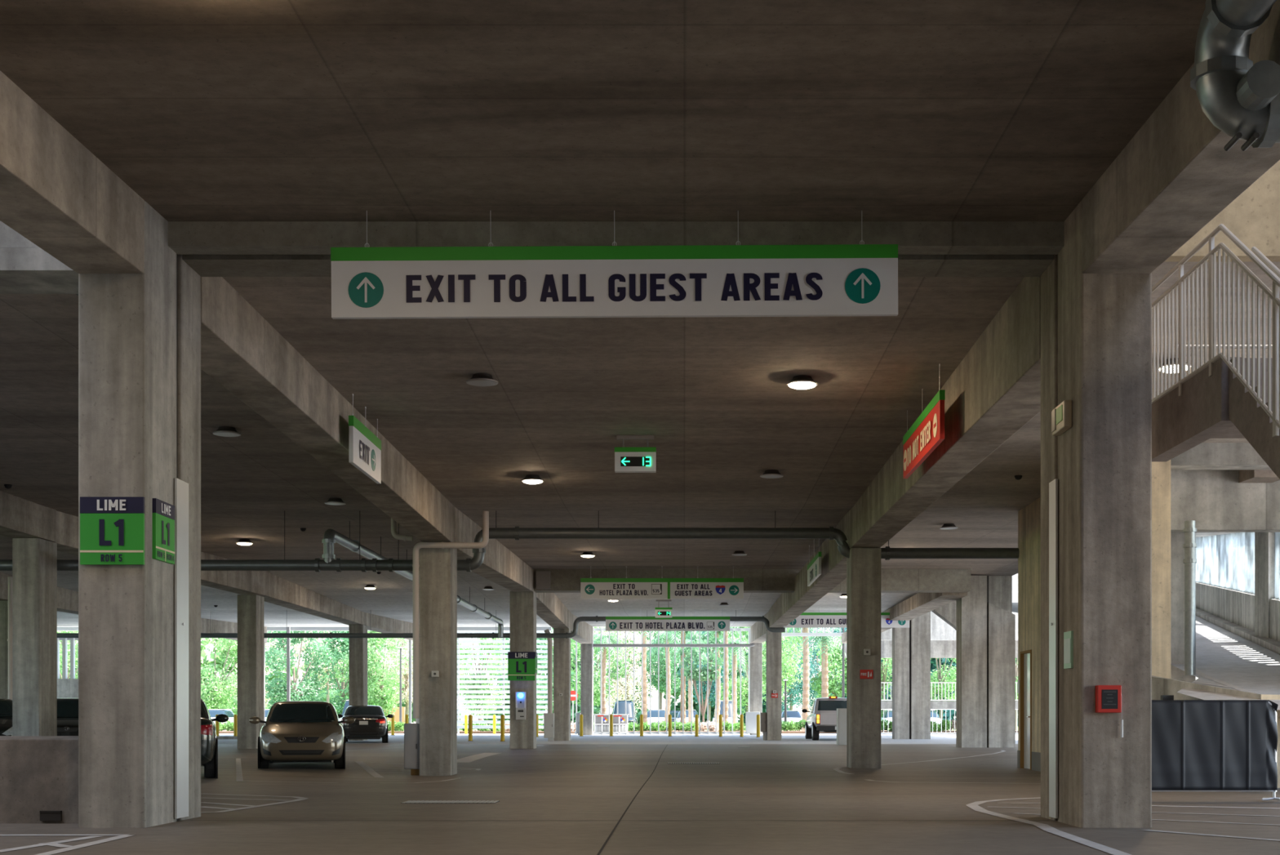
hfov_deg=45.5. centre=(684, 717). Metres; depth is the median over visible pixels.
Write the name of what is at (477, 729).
shrub
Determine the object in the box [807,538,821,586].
exit sign
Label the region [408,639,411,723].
column
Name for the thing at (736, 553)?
ceiling lamp
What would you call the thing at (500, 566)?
beam
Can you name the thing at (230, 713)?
parked car
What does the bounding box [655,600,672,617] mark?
sign
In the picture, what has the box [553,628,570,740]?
column
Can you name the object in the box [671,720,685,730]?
shrub
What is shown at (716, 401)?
ceiling
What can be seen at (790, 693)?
leafy tree
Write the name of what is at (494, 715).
bollard
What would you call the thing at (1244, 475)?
beam
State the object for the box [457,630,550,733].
screen
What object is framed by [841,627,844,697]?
street lamp
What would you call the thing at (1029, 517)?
wall
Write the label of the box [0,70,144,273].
beam
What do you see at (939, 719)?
parked car
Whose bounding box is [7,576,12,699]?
downpipe
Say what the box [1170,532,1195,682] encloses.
column
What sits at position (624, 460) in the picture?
arrow
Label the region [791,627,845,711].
leafy tree
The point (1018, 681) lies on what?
wall sign
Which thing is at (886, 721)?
shrub
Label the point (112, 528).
sign
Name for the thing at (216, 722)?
bollard
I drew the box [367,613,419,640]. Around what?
beam
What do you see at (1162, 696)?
marker
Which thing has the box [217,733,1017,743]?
road
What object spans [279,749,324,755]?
grille
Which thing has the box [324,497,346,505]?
ceiling lamp
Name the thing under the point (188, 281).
column
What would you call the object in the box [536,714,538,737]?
bollard
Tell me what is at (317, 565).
drain pipe
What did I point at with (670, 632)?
palm tree
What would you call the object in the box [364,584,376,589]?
ceiling lamp
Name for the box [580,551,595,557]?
ceiling lamp
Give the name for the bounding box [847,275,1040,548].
beam
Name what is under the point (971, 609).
column
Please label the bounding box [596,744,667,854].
joint
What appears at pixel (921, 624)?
column
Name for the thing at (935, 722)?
shrub
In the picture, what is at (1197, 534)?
ceiling
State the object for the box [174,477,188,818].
strip
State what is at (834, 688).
leafy tree
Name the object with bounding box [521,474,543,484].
ceiling lamp
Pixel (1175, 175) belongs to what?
beam
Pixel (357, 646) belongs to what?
column
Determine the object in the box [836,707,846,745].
electrical box
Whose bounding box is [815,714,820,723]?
tail lamp
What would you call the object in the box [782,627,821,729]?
palm tree
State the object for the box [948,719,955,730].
shrub
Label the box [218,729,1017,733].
ground
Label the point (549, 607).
beam
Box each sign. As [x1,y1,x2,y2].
[80,496,144,564]
[152,497,174,564]
[330,210,897,319]
[348,393,381,483]
[507,651,534,679]
[534,652,537,672]
[570,688,577,731]
[580,565,743,599]
[605,608,729,631]
[614,435,656,472]
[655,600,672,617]
[771,693,777,697]
[783,607,909,627]
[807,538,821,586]
[859,669,873,678]
[902,363,945,478]
[1017,679,1019,693]
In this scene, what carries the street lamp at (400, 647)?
on the road
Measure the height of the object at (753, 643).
0.223 m
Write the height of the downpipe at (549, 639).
3.596 m
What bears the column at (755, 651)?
on the road
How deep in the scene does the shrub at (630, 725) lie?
91.43 m
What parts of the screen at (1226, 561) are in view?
rail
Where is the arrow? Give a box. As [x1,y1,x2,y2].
[621,457,629,465]
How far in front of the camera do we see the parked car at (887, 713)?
111.07 m
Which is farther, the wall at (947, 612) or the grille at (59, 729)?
the wall at (947, 612)
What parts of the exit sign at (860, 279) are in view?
panel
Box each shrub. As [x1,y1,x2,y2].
[218,721,226,730]
[222,720,233,730]
[387,720,391,731]
[394,720,404,731]
[472,723,488,731]
[486,723,500,731]
[504,723,510,730]
[570,720,575,730]
[627,721,639,730]
[637,720,651,730]
[646,720,663,730]
[657,720,674,730]
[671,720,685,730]
[681,721,694,731]
[700,720,709,730]
[705,720,723,731]
[718,720,736,731]
[731,721,746,730]
[782,720,795,731]
[792,719,805,730]
[880,719,889,730]
[885,720,892,730]
[930,720,941,731]
[937,719,951,731]
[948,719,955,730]
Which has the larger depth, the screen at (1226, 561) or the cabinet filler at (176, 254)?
the screen at (1226, 561)
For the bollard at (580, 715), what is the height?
1.165 m
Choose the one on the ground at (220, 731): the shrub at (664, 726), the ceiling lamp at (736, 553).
the shrub at (664, 726)
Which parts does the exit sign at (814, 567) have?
panel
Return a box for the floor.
[0,743,1279,854]
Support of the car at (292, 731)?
on the floor
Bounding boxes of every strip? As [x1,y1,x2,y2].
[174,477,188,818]
[1048,478,1057,817]
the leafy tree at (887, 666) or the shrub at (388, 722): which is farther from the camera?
the leafy tree at (887, 666)
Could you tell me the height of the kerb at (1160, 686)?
1.687 m
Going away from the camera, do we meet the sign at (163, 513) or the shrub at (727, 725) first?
the sign at (163, 513)
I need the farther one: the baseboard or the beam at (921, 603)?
the beam at (921, 603)
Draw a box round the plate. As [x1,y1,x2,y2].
[1063,630,1073,668]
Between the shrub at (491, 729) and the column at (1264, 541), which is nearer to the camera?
the column at (1264, 541)
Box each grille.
[57,727,78,731]
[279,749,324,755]
[284,736,319,742]
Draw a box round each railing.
[880,681,1017,700]
[880,708,1017,733]
[1151,223,1279,436]
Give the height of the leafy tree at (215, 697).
8.635 m
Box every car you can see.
[0,697,12,735]
[57,697,78,735]
[200,697,229,777]
[208,709,234,729]
[248,700,355,768]
[265,709,269,720]
[337,704,393,742]
[338,699,368,720]
[613,700,637,724]
[647,709,665,724]
[670,710,679,721]
[675,709,698,729]
[712,700,738,724]
[782,710,802,728]
[880,710,892,729]
[930,710,941,729]
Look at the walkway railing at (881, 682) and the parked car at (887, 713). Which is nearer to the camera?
the walkway railing at (881, 682)
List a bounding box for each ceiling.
[0,0,1205,221]
[0,261,1279,568]
[0,568,971,626]
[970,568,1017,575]
[1195,532,1235,537]
[1203,342,1272,442]
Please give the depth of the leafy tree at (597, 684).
117.77 m
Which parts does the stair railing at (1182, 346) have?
post, rail, handrail, rail, post, wall handrail, rail, handrail, rail, wall handrail, post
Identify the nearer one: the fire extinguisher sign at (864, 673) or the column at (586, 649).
the fire extinguisher sign at (864, 673)
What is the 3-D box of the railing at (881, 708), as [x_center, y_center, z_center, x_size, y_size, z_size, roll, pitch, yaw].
[16.492,0.075,86.000,11.015,1.600,0.200,0,0,0]
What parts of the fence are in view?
rail, rail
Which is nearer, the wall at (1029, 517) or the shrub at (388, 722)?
the wall at (1029, 517)
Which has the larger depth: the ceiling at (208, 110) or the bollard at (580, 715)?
the bollard at (580, 715)
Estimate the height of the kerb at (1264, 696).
1.280 m
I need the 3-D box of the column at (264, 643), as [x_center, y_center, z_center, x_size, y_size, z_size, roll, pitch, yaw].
[-22.125,-1.482,79.300,0.550,4.835,0.600,0,0,0]
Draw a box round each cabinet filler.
[176,253,177,820]
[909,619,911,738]
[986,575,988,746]
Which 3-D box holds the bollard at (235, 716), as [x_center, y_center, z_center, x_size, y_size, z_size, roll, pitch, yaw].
[-20.575,0.412,70.000,0.220,1.165,0.217,0,0,0]
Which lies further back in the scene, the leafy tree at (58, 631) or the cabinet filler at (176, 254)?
the leafy tree at (58, 631)
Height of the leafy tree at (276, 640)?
10.857 m
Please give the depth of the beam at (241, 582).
43.32 m
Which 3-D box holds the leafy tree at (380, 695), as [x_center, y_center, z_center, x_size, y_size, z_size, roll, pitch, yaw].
[-21.955,-3.342,109.581,6.038,8.648,6.600,0,0,0]
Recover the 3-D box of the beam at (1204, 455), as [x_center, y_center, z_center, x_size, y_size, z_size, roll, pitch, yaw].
[11.890,-4.375,24.650,8.220,0.650,0.500,0,0,0]
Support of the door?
in the wall at (1029, 517)
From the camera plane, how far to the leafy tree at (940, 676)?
117.77 m
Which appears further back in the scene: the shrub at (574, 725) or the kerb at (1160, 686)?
the shrub at (574, 725)
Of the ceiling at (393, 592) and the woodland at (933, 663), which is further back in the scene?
the woodland at (933, 663)
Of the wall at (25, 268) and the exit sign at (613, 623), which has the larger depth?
the exit sign at (613, 623)
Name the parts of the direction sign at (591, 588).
panel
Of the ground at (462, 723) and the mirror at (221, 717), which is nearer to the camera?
the mirror at (221, 717)
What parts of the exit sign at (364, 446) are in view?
panel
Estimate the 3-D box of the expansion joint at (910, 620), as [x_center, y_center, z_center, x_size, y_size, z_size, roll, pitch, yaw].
[9.785,-1.697,66.400,0.110,5.504,0.600,0,0,0]
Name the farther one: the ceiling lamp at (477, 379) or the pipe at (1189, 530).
the pipe at (1189, 530)
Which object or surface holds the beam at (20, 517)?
on the column at (34, 560)
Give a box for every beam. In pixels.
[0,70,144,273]
[0,490,56,542]
[0,572,266,643]
[55,510,270,596]
[57,626,551,630]
[168,221,1064,254]
[182,254,1053,276]
[200,276,455,542]
[263,573,367,625]
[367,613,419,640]
[455,507,536,592]
[533,568,970,592]
[536,592,570,629]
[570,613,592,644]
[749,613,766,642]
[766,512,847,630]
[782,632,843,635]
[841,591,967,643]
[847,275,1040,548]
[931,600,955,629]
[1081,0,1279,273]
[1170,442,1271,469]
[1238,469,1279,482]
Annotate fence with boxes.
[574,627,749,733]
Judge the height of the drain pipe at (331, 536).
1.430 m
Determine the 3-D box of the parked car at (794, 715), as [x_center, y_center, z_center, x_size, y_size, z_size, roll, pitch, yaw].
[8.218,0.151,117.998,1.800,1.472,4.384,0,0,0]
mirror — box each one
[211,713,229,722]
[248,716,266,724]
[337,716,355,724]
[385,713,393,717]
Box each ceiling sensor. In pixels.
[4,484,12,488]
[1014,475,1022,479]
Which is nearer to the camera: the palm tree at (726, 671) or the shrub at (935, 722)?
the shrub at (935, 722)
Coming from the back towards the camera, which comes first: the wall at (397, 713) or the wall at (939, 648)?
the wall at (397, 713)
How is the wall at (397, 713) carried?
on the ground at (462, 723)
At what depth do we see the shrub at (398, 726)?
90.11 m
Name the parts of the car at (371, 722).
licence plate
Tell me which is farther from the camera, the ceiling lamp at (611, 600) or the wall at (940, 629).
the wall at (940, 629)
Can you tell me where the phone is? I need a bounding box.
[515,691,525,719]
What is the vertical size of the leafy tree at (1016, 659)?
9.107 m
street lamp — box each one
[397,646,402,722]
[782,679,787,730]
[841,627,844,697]
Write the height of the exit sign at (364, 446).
0.978 m
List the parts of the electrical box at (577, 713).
door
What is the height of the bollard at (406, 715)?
1.165 m
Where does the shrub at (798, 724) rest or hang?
on the ground at (220, 731)
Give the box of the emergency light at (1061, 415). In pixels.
[1051,400,1071,435]
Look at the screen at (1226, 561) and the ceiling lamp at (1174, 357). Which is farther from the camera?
the screen at (1226, 561)
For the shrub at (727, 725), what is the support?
on the ground at (220, 731)
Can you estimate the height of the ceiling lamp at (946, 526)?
0.105 m
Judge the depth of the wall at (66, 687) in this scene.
78.80 m
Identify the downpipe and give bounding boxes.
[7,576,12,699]
[391,517,413,541]
[412,511,488,718]
[543,628,552,712]
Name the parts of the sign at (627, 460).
rod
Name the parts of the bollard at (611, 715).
post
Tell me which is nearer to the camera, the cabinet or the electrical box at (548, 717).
the electrical box at (548, 717)
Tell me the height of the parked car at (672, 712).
1.472 m
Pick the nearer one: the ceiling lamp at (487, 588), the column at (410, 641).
the ceiling lamp at (487, 588)
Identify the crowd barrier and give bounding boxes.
[1151,699,1279,800]
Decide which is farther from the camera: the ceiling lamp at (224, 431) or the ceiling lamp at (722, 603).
the ceiling lamp at (722, 603)
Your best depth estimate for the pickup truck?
64.55 m
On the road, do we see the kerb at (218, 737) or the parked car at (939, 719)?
the kerb at (218, 737)
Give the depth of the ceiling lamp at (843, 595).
55.37 m
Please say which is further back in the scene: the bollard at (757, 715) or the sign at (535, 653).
the bollard at (757, 715)
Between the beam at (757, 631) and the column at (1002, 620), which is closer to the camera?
the column at (1002, 620)
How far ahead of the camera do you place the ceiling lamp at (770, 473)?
26.89 m
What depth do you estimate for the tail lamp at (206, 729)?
25.49 m
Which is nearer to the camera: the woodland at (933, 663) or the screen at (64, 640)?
the screen at (64, 640)
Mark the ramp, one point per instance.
(1224, 655)
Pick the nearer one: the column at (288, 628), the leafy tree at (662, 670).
the column at (288, 628)
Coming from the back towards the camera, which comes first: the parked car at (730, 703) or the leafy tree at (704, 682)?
the leafy tree at (704, 682)
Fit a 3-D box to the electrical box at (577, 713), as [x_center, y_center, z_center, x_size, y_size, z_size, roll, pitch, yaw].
[-5.516,0.330,79.585,0.198,1.210,0.430,0,0,0]
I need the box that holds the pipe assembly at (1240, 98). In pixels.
[1190,0,1279,151]
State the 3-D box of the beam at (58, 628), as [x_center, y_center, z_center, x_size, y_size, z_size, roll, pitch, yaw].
[-23.500,-4.720,80.550,33.000,0.200,0.300,0,0,0]
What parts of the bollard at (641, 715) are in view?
post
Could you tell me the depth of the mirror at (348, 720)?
32.85 m
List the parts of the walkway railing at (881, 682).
rail, rail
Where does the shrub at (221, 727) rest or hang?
on the ground at (220, 731)
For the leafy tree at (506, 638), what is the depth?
107.50 m
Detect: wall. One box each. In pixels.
[0,220,78,293]
[0,600,8,698]
[0,735,78,822]
[57,678,78,697]
[384,706,404,728]
[844,640,1017,657]
[880,573,1017,639]
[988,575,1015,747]
[1017,459,1170,752]
[1164,160,1279,261]
[1195,582,1279,654]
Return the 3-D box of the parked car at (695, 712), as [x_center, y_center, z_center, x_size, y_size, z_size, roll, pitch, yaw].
[0.275,0.151,109.998,1.800,1.472,4.384,0,0,0]
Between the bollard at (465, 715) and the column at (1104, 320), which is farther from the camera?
the bollard at (465, 715)
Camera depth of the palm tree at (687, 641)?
102.87 m
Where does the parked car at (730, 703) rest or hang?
on the ground
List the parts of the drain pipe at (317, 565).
hanger rod, hanger rod, hanger rod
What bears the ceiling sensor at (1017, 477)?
attached to the ceiling at (716, 401)
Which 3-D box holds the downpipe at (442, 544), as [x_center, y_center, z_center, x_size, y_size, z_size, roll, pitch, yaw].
[-4.666,-2.062,30.500,1.525,4.134,0.138,0,0,0]
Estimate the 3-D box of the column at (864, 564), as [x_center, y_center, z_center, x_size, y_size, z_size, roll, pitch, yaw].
[3.770,-1.214,32.050,0.620,4.632,0.900,0,0,0]
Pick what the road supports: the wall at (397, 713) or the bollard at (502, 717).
the bollard at (502, 717)
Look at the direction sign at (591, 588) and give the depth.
46.60 m
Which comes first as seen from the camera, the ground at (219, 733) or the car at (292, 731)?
the car at (292, 731)
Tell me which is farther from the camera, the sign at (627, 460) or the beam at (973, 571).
the beam at (973, 571)
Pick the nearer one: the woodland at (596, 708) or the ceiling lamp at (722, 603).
the ceiling lamp at (722, 603)
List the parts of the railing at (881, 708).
rail, rail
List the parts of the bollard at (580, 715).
post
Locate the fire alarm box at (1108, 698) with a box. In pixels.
[1095,684,1123,737]
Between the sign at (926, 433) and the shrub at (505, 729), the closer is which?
the sign at (926, 433)
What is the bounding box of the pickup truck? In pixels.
[801,696,846,740]
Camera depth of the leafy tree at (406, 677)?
121.30 m
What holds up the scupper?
attached to the wall at (37, 773)
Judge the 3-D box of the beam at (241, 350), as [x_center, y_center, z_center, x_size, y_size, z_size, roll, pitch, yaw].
[-5.000,-4.030,23.140,0.600,0.969,16.520,0,0,0]
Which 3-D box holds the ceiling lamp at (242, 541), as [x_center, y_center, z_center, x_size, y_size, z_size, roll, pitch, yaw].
[-11.000,-4.401,38.200,0.410,0.143,0.410,0,0,0]
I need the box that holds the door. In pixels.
[1020,649,1031,769]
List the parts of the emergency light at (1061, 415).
label plate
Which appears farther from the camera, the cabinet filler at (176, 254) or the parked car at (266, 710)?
the parked car at (266, 710)
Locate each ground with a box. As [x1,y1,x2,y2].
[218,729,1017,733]
[218,733,1017,733]
[226,723,1017,729]
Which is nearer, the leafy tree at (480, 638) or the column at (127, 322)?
the column at (127, 322)
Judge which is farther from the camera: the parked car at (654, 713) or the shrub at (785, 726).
the parked car at (654, 713)
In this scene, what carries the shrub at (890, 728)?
on the ground at (220, 731)
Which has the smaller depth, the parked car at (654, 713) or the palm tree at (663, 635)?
the palm tree at (663, 635)
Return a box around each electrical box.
[404,723,419,774]
[431,671,439,676]
[543,712,554,740]
[576,712,580,734]
[760,712,766,739]
[836,707,846,745]
[863,648,870,654]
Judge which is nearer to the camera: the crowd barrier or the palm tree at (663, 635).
the crowd barrier
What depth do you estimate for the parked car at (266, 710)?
100.14 m
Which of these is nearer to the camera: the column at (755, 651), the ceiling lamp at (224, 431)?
the ceiling lamp at (224, 431)
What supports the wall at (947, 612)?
attached to the ceiling at (393, 592)
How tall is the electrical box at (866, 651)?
0.130 m
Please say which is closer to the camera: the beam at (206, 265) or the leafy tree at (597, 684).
the beam at (206, 265)
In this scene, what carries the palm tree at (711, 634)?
on the road
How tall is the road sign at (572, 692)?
2.700 m
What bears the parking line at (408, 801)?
in the floor
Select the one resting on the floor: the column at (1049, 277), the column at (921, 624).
the column at (1049, 277)
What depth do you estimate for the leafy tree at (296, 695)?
108.00 m
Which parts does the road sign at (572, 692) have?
plate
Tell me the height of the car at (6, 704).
1.469 m
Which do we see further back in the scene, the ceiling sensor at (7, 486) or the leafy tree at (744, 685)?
the leafy tree at (744, 685)
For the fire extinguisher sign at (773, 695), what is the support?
attached to the column at (773, 639)
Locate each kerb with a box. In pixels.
[217,736,237,738]
[1151,675,1261,699]
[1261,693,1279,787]
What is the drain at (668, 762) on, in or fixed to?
in the floor
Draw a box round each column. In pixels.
[12,537,57,735]
[78,200,176,827]
[177,254,200,820]
[237,594,263,748]
[263,643,265,724]
[348,624,367,740]
[408,639,411,723]
[415,640,419,723]
[419,547,457,775]
[510,591,536,748]
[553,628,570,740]
[580,643,592,734]
[749,642,762,734]
[765,629,782,739]
[846,547,880,768]
[892,627,909,738]
[911,611,930,738]
[955,575,986,747]
[1040,253,1057,820]
[1057,200,1151,827]
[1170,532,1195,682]
[1254,532,1274,637]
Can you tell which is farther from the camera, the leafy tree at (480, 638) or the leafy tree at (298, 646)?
the leafy tree at (298, 646)
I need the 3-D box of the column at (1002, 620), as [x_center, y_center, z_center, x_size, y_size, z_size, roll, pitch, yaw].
[10.310,-2.995,49.950,0.860,8.100,0.900,0,0,0]
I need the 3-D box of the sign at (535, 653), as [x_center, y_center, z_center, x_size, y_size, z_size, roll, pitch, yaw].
[-4.669,-1.746,48.150,0.043,0.640,0.602,0,0,0]
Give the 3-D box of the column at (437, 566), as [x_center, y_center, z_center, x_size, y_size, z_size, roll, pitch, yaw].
[-5.015,-1.154,31.150,0.630,4.752,0.900,0,0,0]
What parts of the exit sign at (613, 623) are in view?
panel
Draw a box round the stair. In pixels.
[1151,356,1279,479]
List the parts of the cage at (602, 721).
panel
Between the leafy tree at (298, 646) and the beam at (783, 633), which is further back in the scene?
the leafy tree at (298, 646)
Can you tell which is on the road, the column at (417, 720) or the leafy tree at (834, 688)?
the column at (417, 720)
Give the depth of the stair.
12.79 m
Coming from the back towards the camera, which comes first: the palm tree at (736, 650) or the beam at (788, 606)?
the palm tree at (736, 650)
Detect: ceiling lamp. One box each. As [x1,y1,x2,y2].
[213,426,240,436]
[235,538,253,545]
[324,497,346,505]
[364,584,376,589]
[466,373,497,386]
[482,586,493,590]
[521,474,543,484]
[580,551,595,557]
[608,599,618,601]
[719,602,729,605]
[731,551,746,555]
[760,469,783,478]
[786,374,817,389]
[839,593,846,597]
[939,523,958,529]
[1159,357,1191,373]
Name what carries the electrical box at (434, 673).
attached to the column at (437, 566)
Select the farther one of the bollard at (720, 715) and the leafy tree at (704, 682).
the leafy tree at (704, 682)
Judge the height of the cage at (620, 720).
1.100 m
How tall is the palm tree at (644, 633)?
7.485 m
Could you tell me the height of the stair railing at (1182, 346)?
4.902 m
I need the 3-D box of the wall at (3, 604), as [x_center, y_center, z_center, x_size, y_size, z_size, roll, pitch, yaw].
[-25.750,-1.323,49.600,8.500,4.955,0.400,0,0,0]
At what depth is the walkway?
89.99 m
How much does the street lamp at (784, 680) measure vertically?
3.280 m
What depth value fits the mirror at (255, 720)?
32.39 m
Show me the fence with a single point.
(600, 629)
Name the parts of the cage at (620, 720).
panel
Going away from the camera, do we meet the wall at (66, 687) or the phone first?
the phone
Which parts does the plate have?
panel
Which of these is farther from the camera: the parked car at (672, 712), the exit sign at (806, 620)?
the parked car at (672, 712)
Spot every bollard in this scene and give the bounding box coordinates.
[215,714,218,736]
[233,714,237,736]
[391,714,394,734]
[404,714,408,723]
[464,714,467,733]
[468,714,472,740]
[493,714,496,733]
[500,714,504,741]
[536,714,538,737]
[578,714,583,736]
[608,714,613,736]
[639,714,644,736]
[668,714,671,736]
[694,714,698,736]
[719,714,722,736]
[739,714,743,737]
[756,714,759,737]
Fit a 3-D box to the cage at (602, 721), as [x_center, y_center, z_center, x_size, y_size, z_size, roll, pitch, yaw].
[-4.327,0.325,80.760,0.876,1.100,0.680,0,0,0]
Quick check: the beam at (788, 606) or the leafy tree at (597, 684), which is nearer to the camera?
the beam at (788, 606)
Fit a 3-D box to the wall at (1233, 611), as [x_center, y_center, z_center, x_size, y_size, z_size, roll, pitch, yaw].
[14.965,-2.883,42.033,0.515,5.620,41.262,0,0,14]
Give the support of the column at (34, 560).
on the floor
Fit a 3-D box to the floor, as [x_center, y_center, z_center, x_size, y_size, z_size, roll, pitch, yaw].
[-12.000,1.052,10.000,68.000,0.202,92.000,0,0,0]
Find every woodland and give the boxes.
[59,629,553,724]
[544,628,789,725]
[737,626,1017,726]
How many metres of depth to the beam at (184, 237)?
13.90 m
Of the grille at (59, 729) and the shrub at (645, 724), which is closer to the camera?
the grille at (59, 729)
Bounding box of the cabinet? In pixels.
[746,711,759,734]
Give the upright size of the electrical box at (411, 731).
1.110 m
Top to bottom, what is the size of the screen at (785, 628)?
0.850 m
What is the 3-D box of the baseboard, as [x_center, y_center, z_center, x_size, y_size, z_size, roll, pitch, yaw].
[7.992,0.875,28.207,2.015,0.400,7.615,0,0,0]
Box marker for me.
[1160,694,1173,699]
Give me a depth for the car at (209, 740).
25.80 m
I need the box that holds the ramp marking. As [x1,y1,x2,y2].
[1183,663,1253,693]
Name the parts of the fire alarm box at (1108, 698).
notice panel, rod, cord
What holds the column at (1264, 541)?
on the floor
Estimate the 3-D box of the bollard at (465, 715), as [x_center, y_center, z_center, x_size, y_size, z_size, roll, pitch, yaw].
[-12.000,0.393,84.000,0.220,1.165,0.217,0,0,0]
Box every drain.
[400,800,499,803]
[667,762,719,764]
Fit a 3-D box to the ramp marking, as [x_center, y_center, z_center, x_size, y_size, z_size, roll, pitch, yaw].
[8.280,-0.674,24.792,0.826,0.797,7.474,0,0,10]
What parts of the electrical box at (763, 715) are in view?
door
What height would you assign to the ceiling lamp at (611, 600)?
0.143 m
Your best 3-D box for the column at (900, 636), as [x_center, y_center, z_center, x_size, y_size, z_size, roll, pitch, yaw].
[9.420,-1.697,66.400,0.640,5.504,0.800,0,0,0]
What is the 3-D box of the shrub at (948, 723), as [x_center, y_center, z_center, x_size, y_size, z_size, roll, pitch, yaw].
[15.326,0.451,90.369,1.157,0.787,1.093,0,0,0]
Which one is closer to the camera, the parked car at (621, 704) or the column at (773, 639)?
the column at (773, 639)
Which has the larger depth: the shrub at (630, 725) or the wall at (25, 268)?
the shrub at (630, 725)
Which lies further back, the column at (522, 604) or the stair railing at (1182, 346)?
the column at (522, 604)
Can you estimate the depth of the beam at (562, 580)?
47.70 m
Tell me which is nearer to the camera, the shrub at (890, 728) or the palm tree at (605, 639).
the shrub at (890, 728)
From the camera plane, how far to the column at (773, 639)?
63.70 m
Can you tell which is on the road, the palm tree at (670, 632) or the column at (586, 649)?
the column at (586, 649)
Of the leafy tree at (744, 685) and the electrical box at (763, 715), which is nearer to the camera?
the electrical box at (763, 715)
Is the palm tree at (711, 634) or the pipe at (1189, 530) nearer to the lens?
the pipe at (1189, 530)
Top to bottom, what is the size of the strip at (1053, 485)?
3.135 m
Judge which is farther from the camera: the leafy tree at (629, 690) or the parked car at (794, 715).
the leafy tree at (629, 690)
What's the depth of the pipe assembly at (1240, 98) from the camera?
8.76 m
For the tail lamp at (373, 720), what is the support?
attached to the car at (371, 722)
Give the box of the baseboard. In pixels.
[1017,750,1040,771]
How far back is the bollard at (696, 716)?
72.93 m
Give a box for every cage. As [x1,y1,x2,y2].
[593,713,610,734]
[610,713,628,734]
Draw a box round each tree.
[57,630,78,678]
[200,637,237,714]
[225,630,300,706]
[265,630,337,709]
[285,630,346,702]
[308,630,374,714]
[333,630,413,718]
[367,637,413,723]
[459,637,507,719]
[496,627,553,715]
[551,626,639,706]
[577,632,633,713]
[593,626,657,711]
[616,631,666,730]
[631,631,695,709]
[640,631,693,723]
[654,631,703,730]
[671,639,713,722]
[676,631,742,721]
[678,635,723,730]
[693,626,736,724]
[700,626,748,730]
[711,626,792,727]
[716,638,748,729]
[728,627,813,704]
[763,627,818,710]
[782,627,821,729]
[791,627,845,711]
[801,627,845,697]
[809,635,846,697]
[840,657,892,715]
[930,657,955,719]
[1015,657,1017,729]
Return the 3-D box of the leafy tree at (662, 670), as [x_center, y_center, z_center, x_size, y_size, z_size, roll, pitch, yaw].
[-1.817,-4.775,119.995,5.540,11.510,5.779,0,0,0]
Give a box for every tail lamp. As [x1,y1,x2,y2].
[200,724,214,735]
[371,718,386,723]
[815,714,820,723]
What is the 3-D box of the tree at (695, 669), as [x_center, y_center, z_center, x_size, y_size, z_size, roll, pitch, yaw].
[1.059,-2.147,93.957,2.946,6.044,2.714,0,0,0]
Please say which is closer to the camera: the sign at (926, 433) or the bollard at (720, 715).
the sign at (926, 433)
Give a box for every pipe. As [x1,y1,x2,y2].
[0,510,1019,572]
[57,609,785,638]
[321,520,503,636]
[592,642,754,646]
[1183,520,1196,675]
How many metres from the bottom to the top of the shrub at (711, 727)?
0.813 m
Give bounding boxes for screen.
[57,637,78,678]
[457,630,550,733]
[785,627,840,632]
[1195,532,1279,599]
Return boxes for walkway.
[880,700,1017,708]
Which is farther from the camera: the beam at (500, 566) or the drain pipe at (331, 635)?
the drain pipe at (331, 635)
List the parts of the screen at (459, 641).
post, post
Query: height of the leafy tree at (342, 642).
8.230 m
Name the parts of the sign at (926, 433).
panel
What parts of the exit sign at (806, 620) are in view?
panel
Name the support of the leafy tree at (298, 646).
on the ground at (462, 723)
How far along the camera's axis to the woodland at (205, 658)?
168.50 m
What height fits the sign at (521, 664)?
0.896 m
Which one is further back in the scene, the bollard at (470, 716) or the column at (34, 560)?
the bollard at (470, 716)
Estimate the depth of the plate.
13.65 m
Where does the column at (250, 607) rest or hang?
on the floor
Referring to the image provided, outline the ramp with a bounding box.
[1012,602,1279,710]
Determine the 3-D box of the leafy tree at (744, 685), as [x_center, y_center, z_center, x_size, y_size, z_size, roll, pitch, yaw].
[5.172,-4.147,118.502,6.585,10.256,5.861,0,0,0]
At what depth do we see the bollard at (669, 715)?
73.43 m
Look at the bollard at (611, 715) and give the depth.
73.94 m
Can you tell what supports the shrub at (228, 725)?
on the ground at (220, 731)
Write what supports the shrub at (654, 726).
on the ground at (220, 731)
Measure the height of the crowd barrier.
1.163 m
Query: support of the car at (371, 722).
on the road
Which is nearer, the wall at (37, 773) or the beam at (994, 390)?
the wall at (37, 773)
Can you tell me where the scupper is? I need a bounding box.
[40,810,62,820]
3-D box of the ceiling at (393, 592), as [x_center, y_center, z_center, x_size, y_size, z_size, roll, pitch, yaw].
[-18.500,-4.695,63.650,55.000,0.630,31.900,0,0,0]
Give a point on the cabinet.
(751, 717)
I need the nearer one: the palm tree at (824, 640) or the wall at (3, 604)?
the wall at (3, 604)
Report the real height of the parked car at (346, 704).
2.122 m
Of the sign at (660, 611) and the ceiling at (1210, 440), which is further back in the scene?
the sign at (660, 611)
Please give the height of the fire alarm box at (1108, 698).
0.451 m

